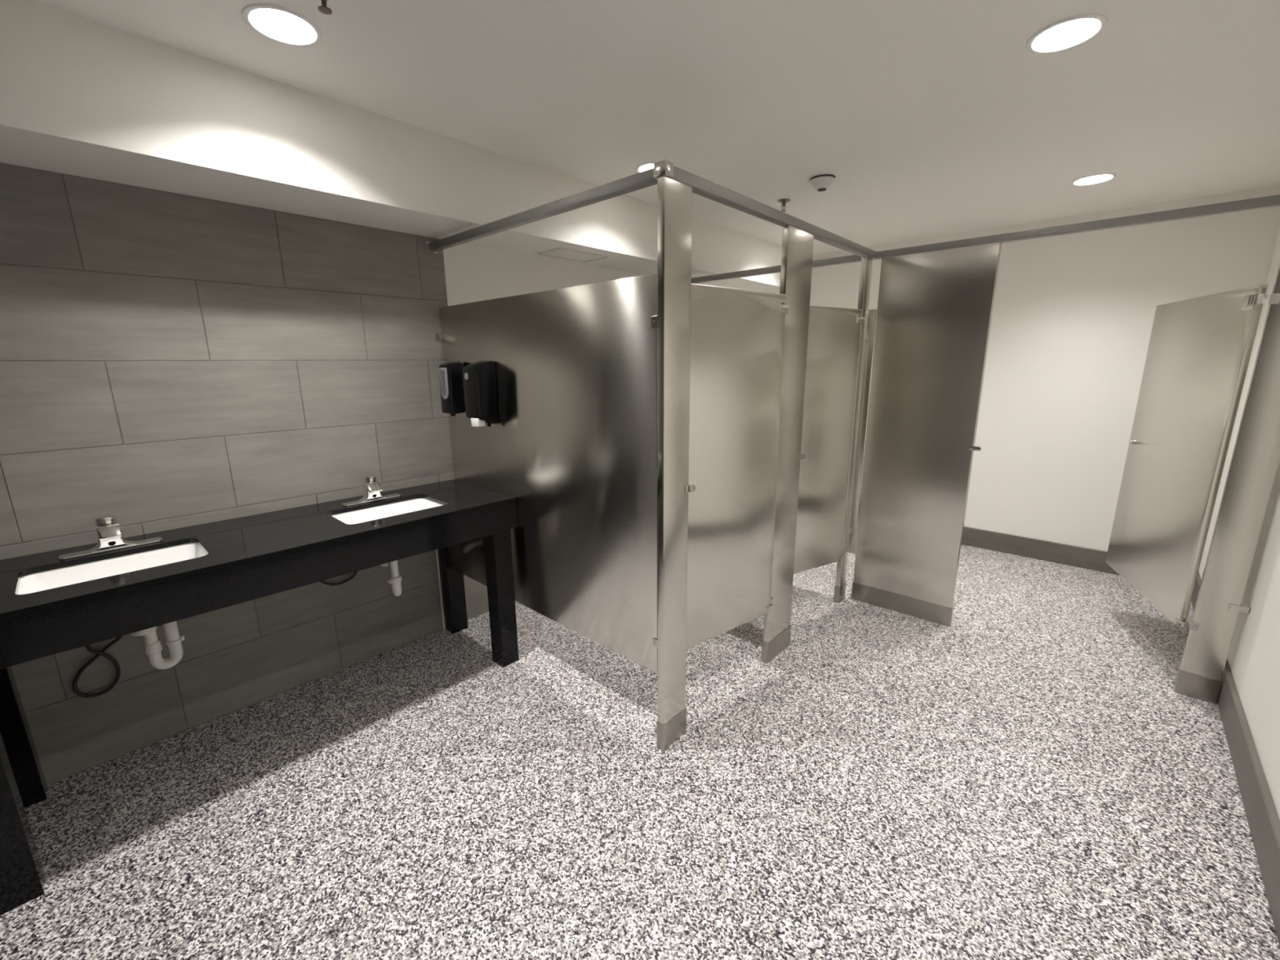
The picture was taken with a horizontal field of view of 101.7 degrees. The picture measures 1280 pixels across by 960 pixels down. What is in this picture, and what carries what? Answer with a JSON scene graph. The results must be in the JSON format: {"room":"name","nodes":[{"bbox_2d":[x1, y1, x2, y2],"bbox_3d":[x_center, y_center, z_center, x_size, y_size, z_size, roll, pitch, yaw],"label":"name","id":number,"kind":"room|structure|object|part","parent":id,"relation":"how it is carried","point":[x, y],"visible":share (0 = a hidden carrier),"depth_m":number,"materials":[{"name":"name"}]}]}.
{"room":"public restroom","nodes":[
{"label":"public restroom","id":0,"kind":"room"},
{"bbox_2d":[0,162,643,785],"bbox_3d":[-0.549,-0.347,3.570,0.120,2.160,5.600,11,17,41],"label":"wall","id":1,"kind":"structure","parent":0,"point":[169,361],"depth_m":2.15,"materials":[{"name":"grey tile"}]},
{"bbox_2d":[435,273,657,673],"bbox_3d":[-0.499,-0.069,2.421,1.548,1.510,0.052,11,17,41],"label":"partition panel","id":2,"kind":"object","parent":1,"relation":"attached to","point":[574,439],"visible":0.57,"depth_m":2.21,"materials":[{"name":"silver metal"}]},
{"bbox_2d":[439,361,465,416],"bbox_3d":[-0.975,-0.473,2.711,0.120,0.280,0.094,11,17,41],"label":"soap dispenser","id":3,"kind":"object","parent":2,"relation":"attached to","point":[451,374],"visible":0.98,"depth_m":2.67,"materials":[{"name":"black plastic"}]},
{"bbox_2d":[462,360,497,426],"bbox_3d":[-0.775,-0.417,2.525,0.128,0.314,0.109,11,17,41],"label":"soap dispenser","id":4,"kind":"object","parent":2,"relation":"attached to","point":[478,377],"visible":1,"depth_m":2.48,"materials":[{"name":"black plastic"}]},
{"bbox_2d":[848,309,876,553],"bbox_3d":[0.781,-0.373,3.732,1.620,1.510,0.052,11,17,41],"label":"partition panel","id":5,"kind":"object","parent":1,"relation":"attached to","point":[872,315],"visible":0.13,"depth_m":3.20,"materials":[{"name":"silver metal"}]},
{"bbox_2d":[0,0,782,293],"bbox_3d":[-0.405,-1.532,3.160,0.537,0.330,5.600,11,17,41],"label":"soffit","id":6,"kind":"structure","parent":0,"point":[80,96],"depth_m":1.86,"materials":[{"name":"white paint"}]},
{"bbox_2d":[426,168,657,253],"bbox_3d":[-0.506,-1.093,2.188,1.554,0.053,0.056,11,17,41],"label":"rail","id":7,"kind":"object","parent":6,"relation":"attached to","point":[645,179],"visible":0.84,"depth_m":2.01,"materials":[{"name":"grey metal"}]},
{"bbox_2d":[533,246,611,262],"bbox_3d":[-0.405,-1.360,3.155,0.256,0.003,0.400,11,17,41],"label":"access panel","id":8,"kind":"object","parent":6,"relation":"attached to","point":[564,253],"visible":1,"depth_m":3.14,"materials":[{"name":"white paint"}]},
{"bbox_2d":[0,544,1279,959],"bbox_3d":[0.716,0.998,2.694,3.525,0.100,5.600,11,17,41],"label":"floor","id":9,"kind":"structure","parent":0,"point":[1027,776],"depth_m":1.82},
{"bbox_2d":[0,479,519,915],"bbox_3d":[-1.456,0.624,2.201,0.624,0.880,1.838,11,17,41],"label":"countertop","id":10,"kind":"structure","parent":9,"relation":"on","point":[250,557],"depth_m":1.84,"materials":[{"name":"black stone"}]},
{"bbox_3d":[-1.836,0.872,1.457,0.098,0.727,0.103,11,17,41],"label":"leg","id":11,"kind":"part","parent":10,"relation":"part of","materials":[{"name":"black wood"}]},
{"bbox_3d":[-2.213,0.735,1.780,0.091,0.860,0.103,11,17,41],"label":"leg","id":12,"kind":"part","parent":10,"relation":"part of","materials":[{"name":"black wood"}]},
{"bbox_2d":[72,635,124,697],"bbox_3d":[-2.022,0.557,1.952,0.220,0.546,0.080,-5,14,-21],"label":"supply hose","id":13,"kind":"object","parent":10,"relation":"hanging from","point":[99,653],"visible":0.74,"depth_m":1.98,"materials":[{"name":"black rubber"}]},
{"bbox_2d":[58,515,162,559],"bbox_3d":[-1.885,0.191,1.851,0.096,0.126,0.264,11,17,41],"label":"faucet","id":14,"kind":"object","parent":10,"relation":"on","point":[110,538],"visible":1,"depth_m":1.84,"materials":[{"name":"silver metal"}]},
{"bbox_3d":[-1.899,0.145,1.854,0.057,0.034,0.057,11,17,41],"label":"lever handle","id":15,"kind":"part","parent":14,"relation":"part of","materials":[{"name":"silver metal"}]},
{"bbox_3d":[-1.883,0.179,1.846,0.088,0.044,0.058,11,17,41],"label":"spout","id":16,"kind":"part","parent":14,"relation":"part of","materials":[{"name":"silver metal"}]},
{"bbox_3d":[-1.900,0.245,1.878,0.054,0.007,0.264,11,17,41],"label":"deck plate","id":17,"kind":"part","parent":14,"relation":"part of","materials":[{"name":"silver metal"}]},
{"bbox_2d":[17,542,206,594],"bbox_3d":[-1.752,0.377,1.772,0.352,0.165,0.502,11,17,41],"label":"undermount sink","id":18,"kind":"object","parent":10,"relation":"in","point":[48,580],"visible":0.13,"depth_m":1.83,"materials":[{"name":"white ceramic"}]},
{"bbox_2d":[130,621,184,669],"bbox_3d":[-1.827,0.549,1.968,0.133,0.236,0.367,-13,18,-43],"label":"trap","id":19,"kind":"object","parent":18,"relation":"attached to","point":[152,646],"visible":0.62,"depth_m":1.87,"materials":[{"name":"white plastic"}]},
{"bbox_3d":[-1.811,0.508,1.986,0.345,0.111,0.037,11,17,41],"label":"waste arm","id":20,"kind":"part","parent":19,"relation":"part of","materials":[{"name":"white plastic"}]},
{"bbox_2d":[319,571,357,586],"bbox_3d":[-1.478,0.343,2.495,0.097,0.384,0.322,11,17,41],"label":"supply hose","id":21,"kind":"object","parent":10,"relation":"hanging from","point":[355,572],"visible":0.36,"depth_m":2.58,"materials":[{"name":"black rubber"}]},
{"bbox_2d":[341,475,401,506],"bbox_3d":[-1.280,0.041,2.495,0.096,0.126,0.264,11,17,41],"label":"faucet","id":22,"kind":"object","parent":10,"relation":"on","point":[372,488],"visible":1,"depth_m":2.48,"materials":[{"name":"silver metal"}]},
{"bbox_3d":[-1.294,-0.005,2.498,0.057,0.034,0.057,11,17,41],"label":"lever handle","id":23,"kind":"part","parent":22,"relation":"part of","materials":[{"name":"silver metal"}]},
{"bbox_3d":[-1.295,0.096,2.522,0.054,0.007,0.264,11,17,41],"label":"deck plate","id":24,"kind":"part","parent":22,"relation":"part of","materials":[{"name":"silver metal"}]},
{"bbox_3d":[-1.278,0.030,2.490,0.088,0.044,0.058,11,17,41],"label":"spout","id":25,"kind":"part","parent":22,"relation":"part of","materials":[{"name":"silver metal"}]},
{"bbox_2d":[330,497,443,524],"bbox_3d":[-1.150,0.228,2.413,0.352,0.165,0.502,11,17,41],"label":"undermount sink","id":26,"kind":"object","parent":10,"relation":"in","point":[367,514],"visible":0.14,"depth_m":2.52,"materials":[{"name":"white ceramic"}]},
{"bbox_2d":[380,560,401,595],"bbox_3d":[-1.254,0.413,2.596,0.080,0.252,0.376,-8,15,-29],"label":"trap","id":27,"kind":"object","parent":26,"relation":"attached to","point":[395,580],"visible":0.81,"depth_m":2.46,"materials":[{"name":"white plastic"}]},
{"bbox_3d":[-1.085,0.456,2.980,0.091,0.860,0.097,11,17,41],"label":"leg","id":28,"kind":"part","parent":10,"relation":"part of","materials":[{"name":"black wood"}]},
{"bbox_3d":[-0.708,0.594,2.658,0.098,0.727,0.097,11,17,41],"label":"leg","id":29,"kind":"part","parent":10,"relation":"part of","materials":[{"name":"black wood"}]},
{"bbox_2d":[656,176,695,751],"bbox_3d":[0.135,0.050,1.935,0.045,2.092,0.180,11,17,41],"label":"pilaster","id":30,"kind":"object","parent":9,"relation":"on","point":[674,197],"visible":1,"depth_m":1.87,"materials":[{"name":"silver metal"}]},
{"bbox_2d":[760,225,813,663],"bbox_3d":[0.732,-0.097,2.570,0.045,2.092,0.280,11,17,41],"label":"pilaster","id":31,"kind":"object","parent":9,"relation":"on","point":[797,253],"visible":0.84,"depth_m":2.52,"materials":[{"name":"silver metal"}]},
{"bbox_2d":[686,283,789,649],"bbox_3d":[0.399,-0.035,2.261,0.666,1.501,0.032,-10,16,-37],"label":"door","id":32,"kind":"structure","parent":31,"relation":"attached to","point":[736,353],"depth_m":2.23,"materials":[{"name":"silver metal"}]},
{"bbox_3d":[0.633,-0.762,2.287,0.062,0.014,0.008,-10,16,-37],"label":"pivot arm","id":33,"kind":"part","parent":32,"relation":"part of","materials":[{"name":"silver metal"}]},
{"bbox_2d":[653,159,876,258],"bbox_3d":[0.697,-1.135,2.313,0.050,0.044,1.891,11,17,41],"label":"rail","id":34,"kind":"object","parent":31,"relation":"on","point":[700,186],"visible":0.89,"depth_m":2.00,"materials":[{"name":"grey metal"}]},
{"bbox_2d":[833,255,872,603],"bbox_3d":[1.292,-0.236,3.169,0.040,2.092,0.100,11,17,41],"label":"pilaster","id":35,"kind":"object","parent":9,"relation":"on","point":[866,261],"visible":0.67,"depth_m":3.12,"materials":[{"name":"silver metal"}]},
{"bbox_2d":[793,305,864,573],"bbox_3d":[0.996,-0.197,2.960,0.661,1.501,0.032,-8,15,-30],"label":"door","id":36,"kind":"structure","parent":35,"relation":"attached to","point":[833,339],"depth_m":2.98,"materials":[{"name":"silver metal"}]},
{"bbox_3d":[1.249,-0.917,2.953,0.062,0.014,0.008,-8,15,-30],"label":"pivot arm","id":37,"kind":"part","parent":36,"relation":"part of","materials":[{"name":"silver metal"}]},
{"bbox_2d":[851,242,1001,626],"bbox_3d":[1.613,-0.202,3.004,0.610,2.092,0.045,11,17,41],"label":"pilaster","id":38,"kind":"object","parent":9,"relation":"on","point":[935,308],"visible":1,"depth_m":2.97,"materials":[{"name":"silver metal"}]},
{"bbox_2d":[691,194,1279,284],"bbox_3d":[1.397,-1.283,2.964,3.284,0.038,0.040,11,17,41],"label":"rail","id":39,"kind":"object","parent":38,"relation":"on","point":[1268,202],"visible":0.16,"depth_m":2.44,"materials":[{"name":"grey metal"}]},
{"bbox_2d":[1173,260,1279,704],"bbox_3d":[2.565,-0.023,2.172,0.159,2.092,0.068,11,17,41],"label":"pilaster","id":40,"kind":"object","parent":9,"relation":"on","point":[1255,455],"visible":1,"depth_m":2.21,"materials":[{"name":"silver metal"}]},
{"bbox_2d":[1105,284,1267,628],"bbox_3d":[2.664,-0.135,2.622,0.042,1.501,0.916,5,14,24],"label":"door","id":41,"kind":"structure","parent":40,"relation":"attached to","point":[1200,348],"depth_m":2.51,"materials":[{"name":"silver metal"}]},
{"bbox_3d":[2.818,-0.217,2.986,0.016,0.028,0.028,5,14,24],"label":"latch knob","id":42,"kind":"part","parent":41,"relation":"part of","materials":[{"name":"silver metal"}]},
{"bbox_3d":[2.489,-0.732,2.086,0.008,0.014,0.062,5,14,24],"label":"pivot arm","id":43,"kind":"part","parent":41,"relation":"part of"},
{"bbox_2d":[29,0,1279,254],"bbox_3d":[0.695,-1.529,2.126,3.525,0.100,5.600,11,17,41],"label":"ceiling","id":44,"kind":"structure","parent":0,"point":[930,118],"depth_m":1.90,"materials":[{"name":"white paint"}]},
{"bbox_2d":[241,3,322,47],"bbox_3d":[-1.044,-1.374,1.514,0.197,0.106,0.197,11,17,41],"label":"recessed light","id":45,"kind":"object","parent":44,"relation":"in","point":[283,25],"visible":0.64,"depth_m":1.57,"materials":[{"name":"white plastic"}]},
{"bbox_2d":[317,0,332,14],"bbox_3d":[-0.827,-1.262,1.362,0.080,0.062,0.080,11,17,41],"label":"sprinkler","id":46,"kind":"object","parent":44,"relation":"attached to","point":[323,9],"visible":1,"depth_m":1.37,"materials":[{"name":"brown metal"}]},
{"bbox_2d":[635,161,657,173],"bbox_3d":[0.075,-1.641,2.663,0.197,0.106,0.197,11,17,41],"label":"recessed light","id":47,"kind":"object","parent":44,"relation":"in","point":[644,166],"visible":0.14,"depth_m":2.71,"materials":[{"name":"white"}]},
{"bbox_2d":[777,198,790,212],"bbox_3d":[0.888,-1.693,3.219,0.080,0.062,0.080,11,17,41],"label":"sprinkler","id":48,"kind":"object","parent":44,"relation":"attached to","point":[784,201],"visible":0.97,"depth_m":3.21,"materials":[{"name":"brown metal"}]},
{"bbox_2d":[808,173,835,191],"bbox_3d":[0.993,-1.610,2.837,0.136,0.058,0.136,11,17,41],"label":"smoke detector","id":49,"kind":"object","parent":44,"relation":"attached to","point":[820,183],"visible":1,"depth_m":2.80,"materials":[{"name":"grey plastic"}]},
{"bbox_2d":[1026,13,1108,54],"bbox_3d":[1.302,-1.409,1.584,0.197,0.106,0.197,11,17,41],"label":"recessed light","id":50,"kind":"object","parent":44,"relation":"in","point":[1069,33],"visible":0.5,"depth_m":1.64,"materials":[{"name":"white"}]},
{"bbox_2d":[1070,173,1117,186],"bbox_3d":[2.505,-1.707,2.869,0.197,0.106,0.197,11,17,41],"label":"recessed light","id":51,"kind":"object","parent":44,"relation":"in","point":[1095,179],"visible":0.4,"depth_m":2.92,"materials":[{"name":"white"}]},
{"bbox_2d":[809,185,1279,551],"bbox_3d":[2.554,-0.723,4.380,3.289,2.490,0.120,11,17,41],"label":"wall","id":52,"kind":"structure","parent":0,"point":[1073,317],"depth_m":3.76,"materials":[{"name":"white paint"}]},
{"bbox_2d":[961,526,1119,575],"bbox_3d":[2.511,0.426,4.592,3.264,0.155,0.017,11,17,41],"label":"baseboard","id":53,"kind":"structure","parent":52,"relation":"attached to","point":[1049,551],"depth_m":4.05,"materials":[{"name":"grey tile"}]},
{"bbox_2d":[1198,226,1279,819],"bbox_3d":[1.961,-0.023,1.286,0.120,2.490,5.600,11,17,41],"label":"wall","id":54,"kind":"structure","parent":0,"point":[1253,658],"depth_m":2.09,"materials":[{"name":"white paint"}]},
{"bbox_2d":[1191,571,1279,947],"bbox_3d":[1.919,1.106,1.589,0.020,0.155,5.360,11,17,41],"label":"baseboard","id":55,"kind":"structure","parent":54,"relation":"attached to","point":[1260,811],"depth_m":1.75,"materials":[{"name":"grey tile"}]}
]}

